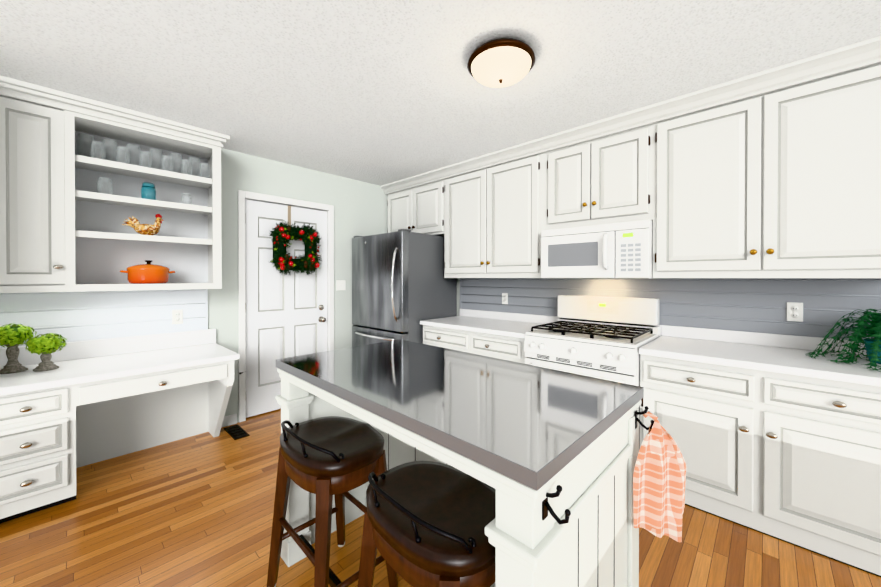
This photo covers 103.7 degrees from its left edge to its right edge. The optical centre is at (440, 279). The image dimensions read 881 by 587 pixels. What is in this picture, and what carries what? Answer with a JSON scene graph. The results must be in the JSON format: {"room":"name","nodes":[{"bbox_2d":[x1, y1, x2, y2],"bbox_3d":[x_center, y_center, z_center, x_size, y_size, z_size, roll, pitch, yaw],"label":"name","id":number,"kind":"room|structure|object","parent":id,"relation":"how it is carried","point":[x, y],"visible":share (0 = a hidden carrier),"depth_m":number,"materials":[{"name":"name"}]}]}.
{"room":"kitchen","nodes":[
{"label":"kitchen","id":0,"kind":"room"},
{"bbox_2d":[208,148,387,421],"bbox_3d":[-1.732,0.068,3.354,0.120,2.460,3.510,0,0,43],"label":"wall","id":1,"kind":"structure","parent":0,"point":[360,208],"depth_m":3.48,"materials":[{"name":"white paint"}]},
{"bbox_2d":[221,414,236,427],"bbox_3d":[-1.216,1.253,3.803,0.022,0.085,2.180,0,0,43],"label":"baseboard","id":2,"kind":"structure","parent":1,"relation":"attached to","point":[229,420],"depth_m":3.09,"materials":[{"name":"white wood"}]},
{"bbox_2d":[245,199,326,417],"bbox_3d":[-1.525,0.268,3.499,0.108,2.035,0.832,0,0,43],"label":"door","id":3,"kind":"structure","parent":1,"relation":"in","point":[285,316],"depth_m":3.41,"materials":[{"name":"white wood"}]},
{"bbox_2d":[288,206,290,226],"bbox_3d":[-1.530,-0.626,3.504,0.002,0.246,0.032,0,0,43],"label":"hanger","id":4,"kind":"object","parent":3,"relation":"attached to","point":[289,214],"visible":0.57,"depth_m":3.50,"materials":[{"name":"beige"}]},
{"bbox_2d":[268,222,321,274],"bbox_3d":[-1.437,-0.311,3.453,0.178,0.544,0.540,0,0,43],"label":"wreath","id":5,"kind":"object","parent":3,"relation":"attached to","point":[281,234],"visible":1,"depth_m":3.42,"materials":[{"name":"green plant"}]},
{"bbox_2d":[238,190,333,421],"bbox_3d":[-1.542,0.240,3.520,0.107,2.114,0.950,0,0,43],"label":"door frame","id":6,"kind":"structure","parent":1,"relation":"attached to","point":[244,195],"depth_m":3.18,"materials":[{"name":"white wood"}]},
{"bbox_2d":[336,280,345,290],"bbox_3d":[-1.120,0.063,3.902,0.013,0.115,0.115,0,0,43],"label":"light switch","id":7,"kind":"object","parent":1,"relation":"attached to","point":[340,284],"visible":1,"depth_m":3.90,"materials":[{"name":"white plastic"}]},
{"bbox_2d":[0,409,880,586],"bbox_3d":[-0.326,1.345,-0.245,7.120,0.050,7.120,0,0,43],"label":"floor","id":8,"kind":"structure","parent":0,"point":[195,511],"depth_m":1.74,"materials":[{"name":"brown wood"}]},
{"bbox_2d":[0,75,239,523],"bbox_3d":[-2.147,0.075,2.346,0.658,2.459,1.270,0,0,43],"label":"hutch","id":9,"kind":"object","parent":8,"relation":"on","point":[137,370],"visible":1,"depth_m":2.39,"materials":[{"name":"white wood"}]},
{"bbox_2d":[0,323,36,373],"bbox_3d":[-2.578,0.406,2.086,0.193,0.292,0.194,0,0,43],"label":"topiary","id":10,"kind":"object","parent":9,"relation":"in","point":[13,338],"visible":0.94,"depth_m":2.06,"materials":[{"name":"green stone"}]},
{"bbox_2d":[25,333,66,371],"bbox_3d":[-2.431,0.440,2.136,0.187,0.226,0.174,0,0,43],"label":"topiary","id":11,"kind":"object","parent":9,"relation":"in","point":[46,345],"visible":1,"depth_m":2.11,"materials":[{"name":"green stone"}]},
{"bbox_2d":[97,177,112,194],"bbox_3d":[-2.306,-0.635,2.379,0.082,0.125,0.082,0,0,34],"label":"mason jar","id":12,"kind":"object","parent":9,"relation":"in","point":[110,184],"depth_m":2.38,"materials":[{"name":"clear glass"}]},
{"bbox_2d":[122,214,163,234],"bbox_3d":[-2.167,-0.406,2.527,0.080,0.176,0.232,0,0,43],"label":"rooster","id":13,"kind":"object","parent":9,"relation":"in","point":[143,229],"visible":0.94,"depth_m":2.51},
{"bbox_2d":[119,260,174,283],"bbox_3d":[-2.159,-0.059,2.560,0.246,0.171,0.319,0,0,43],"label":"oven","id":14,"kind":"object","parent":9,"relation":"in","point":[148,273],"visible":1,"depth_m":2.47,"materials":[{"name":"orange ceramic"}]},
{"bbox_2d":[141,182,155,199],"bbox_3d":[-2.148,-0.646,2.546,0.089,0.146,0.089,0,0,43],"label":"mason jar","id":15,"kind":"object","parent":9,"relation":"in","point":[150,188],"visible":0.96,"depth_m":2.52,"materials":[{"name":"teal glass"}]},
{"bbox_2d":[172,310,182,323],"bbox_3d":[-2.135,0.301,2.808,0.009,0.115,0.070,0,0,43],"label":"electrical outlet","id":16,"kind":"object","parent":9,"relation":"attached to","point":[177,316],"visible":1,"depth_m":2.81,"materials":[{"name":"white plastic"}]},
{"bbox_2d":[181,193,191,204],"bbox_3d":[-1.990,-0.625,2.714,0.070,0.100,0.070,0,0,34],"label":"mason jar","id":17,"kind":"object","parent":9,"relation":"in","point":[189,195],"depth_m":2.70,"materials":[{"name":"clear glass"}]},
{"bbox_2d":[224,424,249,439],"bbox_3d":[-1.742,1.297,2.951,0.310,0.006,0.110,0,0,43],"label":"floor vent","id":18,"kind":"object","parent":8,"relation":"in","point":[235,432],"visible":1,"depth_m":2.94,"materials":[{"name":"grey metal"}]},
{"bbox_2d":[267,416,398,586],"bbox_3d":[-0.451,0.944,1.439,0.476,0.735,0.377,0,0,43],"label":"stool","id":19,"kind":"object","parent":8,"relation":"on","point":[324,459],"visible":0.98,"depth_m":1.35,"materials":[{"name":"brown wood"}]},
{"bbox_2d":[352,229,456,346],"bbox_3d":[-0.443,0.395,3.930,0.893,1.791,0.885,0,0,43],"label":"refrigerator","id":20,"kind":"object","parent":8,"relation":"on","point":[402,287],"visible":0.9,"depth_m":3.60,"materials":[{"name":"grey metal"}]},
{"bbox_2d":[357,461,495,586],"bbox_3d":[-0.008,0.946,1.034,0.486,0.735,0.392,0,0,43],"label":"stool","id":21,"kind":"object","parent":8,"relation":"on","point":[425,523],"visible":0.96,"depth_m":0.95,"materials":[{"name":"brown wood"}]},
{"bbox_2d":[421,324,464,351],"bbox_3d":[0.243,0.875,3.520,0.619,0.846,0.618,0,0,43],"label":"base cabinet","id":22,"kind":"object","parent":8,"relation":"on","point":[449,338],"depth_m":3.30,"materials":[{"name":"white wood"}]},
{"bbox_2d":[276,339,685,586],"bbox_3d":[0.013,0.845,1.395,1.502,0.930,0.781,0,0,43],"label":"kitchen island","id":23,"kind":"object","parent":8,"relation":"on","point":[573,475],"visible":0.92,"depth_m":1.08,"materials":[{"name":"white wood"}]},
{"bbox_2d":[633,411,685,542],"bbox_3d":[0.729,0.652,1.148,0.124,0.418,0.155,0,0,43],"label":"towel","id":24,"kind":"object","parent":23,"relation":"hanging from","point":[659,466],"depth_m":1.14,"materials":[{"name":"orange fabric"}]},
{"bbox_2d":[465,332,525,363],"bbox_3d":[0.677,0.877,3.109,0.576,0.846,0.618,0,0,43],"label":"base cabinet","id":25,"kind":"object","parent":8,"relation":"on","point":[509,348],"depth_m":2.89,"materials":[{"name":"white wood"}]},
{"bbox_2d":[420,316,551,339],"bbox_3d":[0.443,0.432,3.309,1.195,0.039,0.646,0,0,43],"label":"countertop","id":26,"kind":"structure","parent":25,"relation":"on","point":[518,328],"depth_m":3.20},
{"bbox_2d":[524,295,659,449],"bbox_3d":[1.115,0.720,2.587,0.760,1.165,0.717,0,0,43],"label":"gas range","id":27,"kind":"object","parent":8,"relation":"on","point":[604,337],"visible":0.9,"depth_m":2.51,"materials":[{"name":"white metal"}]},
{"bbox_2d":[640,356,756,529],"bbox_3d":[1.648,0.883,2.190,0.548,0.846,0.618,0,0,43],"label":"base cabinet","id":28,"kind":"object","parent":8,"relation":"on","point":[709,411],"depth_m":1.92,"materials":[{"name":"white wood"}]},
{"bbox_2d":[753,372,880,576],"bbox_3d":[2.061,0.885,1.800,0.587,0.846,0.618,0,0,43],"label":"base cabinet","id":29,"kind":"object","parent":8,"relation":"on","point":[817,443],"depth_m":1.63,"materials":[{"name":"white wood"}]},
{"bbox_2d":[639,336,880,387],"bbox_3d":[2.048,0.441,1.790,1.675,0.039,0.646,0,0,43],"label":"countertop","id":30,"kind":"structure","parent":29,"relation":"on","point":[755,357],"depth_m":1.88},
{"bbox_2d":[806,309,880,371],"bbox_3d":[2.216,0.281,1.681,0.612,0.281,0.488,0,0,43],"label":"fern","id":31,"kind":"object","parent":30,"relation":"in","point":[873,345],"visible":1,"depth_m":1.76,"materials":[{"name":"green plant"}]},
{"bbox_2d":[0,0,880,185],"bbox_3d":[-0.326,-1.165,-0.261,7.120,0.050,7.120,0,0,43],"label":"ceiling","id":32,"kind":"structure","parent":0,"point":[380,92],"depth_m":1.82,"materials":[{"name":"white paint"}]},
{"bbox_2d":[467,38,534,86],"bbox_3d":[0.310,-1.081,1.781,0.344,0.140,0.344,0,0,43],"label":"ceiling light","id":33,"kind":"object","parent":32,"relation":"attached to","point":[503,62],"visible":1,"depth_m":1.69,"materials":[{"name":"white glass"}]},
{"bbox_2d":[457,278,459,315],"bbox_3d":[2.079,0.074,2.290,7.120,2.460,0.120,0,0,43],"label":"wall","id":34,"kind":"structure","parent":0,"point":[458,279],"depth_m":3.98,"materials":[{"name":"white paint"}]},
{"bbox_2d":[385,168,444,235],"bbox_3d":[-0.211,-0.831,4.135,0.970,0.670,0.333,0,0,43],"label":"upper cabinet","id":35,"kind":"object","parent":34,"relation":"attached to","point":[416,204],"depth_m":3.93,"materials":[{"name":"white wood"}]},
{"bbox_2d":[444,140,564,279],"bbox_3d":[0.559,-0.589,3.408,1.150,1.145,0.333,0,0,43],"label":"upper cabinet","id":36,"kind":"object","parent":34,"relation":"attached to","point":[495,204],"depth_m":3.22,"materials":[{"name":"white wood"}]},
{"bbox_2d":[502,293,507,303],"bbox_3d":[0.655,0.192,3.521,0.070,0.115,0.009,0,0,43],"label":"electrical outlet","id":37,"kind":"object","parent":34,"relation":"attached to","point":[504,298],"visible":1,"depth_m":3.52,"materials":[{"name":"white plastic"}]},
{"bbox_2d":[545,108,652,229],"bbox_3d":[1.264,-0.786,2.740,0.790,0.744,0.333,0,0,43],"label":"upper cabinet","id":38,"kind":"object","parent":34,"relation":"attached to","point":[599,173],"depth_m":2.57,"materials":[{"name":"white wood"}]},
{"bbox_2d":[541,220,659,278],"bbox_3d":[1.219,-0.206,2.695,0.782,0.399,0.426,0,0,43],"label":"microwave","id":39,"kind":"object","parent":38,"relation":"attached to","point":[622,250],"visible":1,"depth_m":2.53,"materials":[{"name":"white plastic"}]},
{"bbox_2d":[459,308,866,355],"bbox_3d":[1.546,0.377,2.693,3.645,0.079,0.024,0,0,43],"label":"backsplash","id":40,"kind":"structure","parent":34,"relation":"attached to","point":[774,339],"depth_m":2.33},
{"bbox_2d":[649,40,880,279],"bbox_3d":[1.951,-0.581,2.092,1.100,1.145,0.333,0,0,43],"label":"upper cabinet","id":41,"kind":"object","parent":34,"relation":"attached to","point":[755,198],"depth_m":1.93,"materials":[{"name":"white wood"}]},
{"bbox_2d":[787,302,802,321],"bbox_3d":[2.154,0.196,2.103,0.070,0.115,0.009,0,0,43],"label":"electrical outlet","id":42,"kind":"object","parent":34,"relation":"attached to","point":[794,311],"visible":1,"depth_m":2.10,"materials":[{"name":"white plastic"}]}
]}

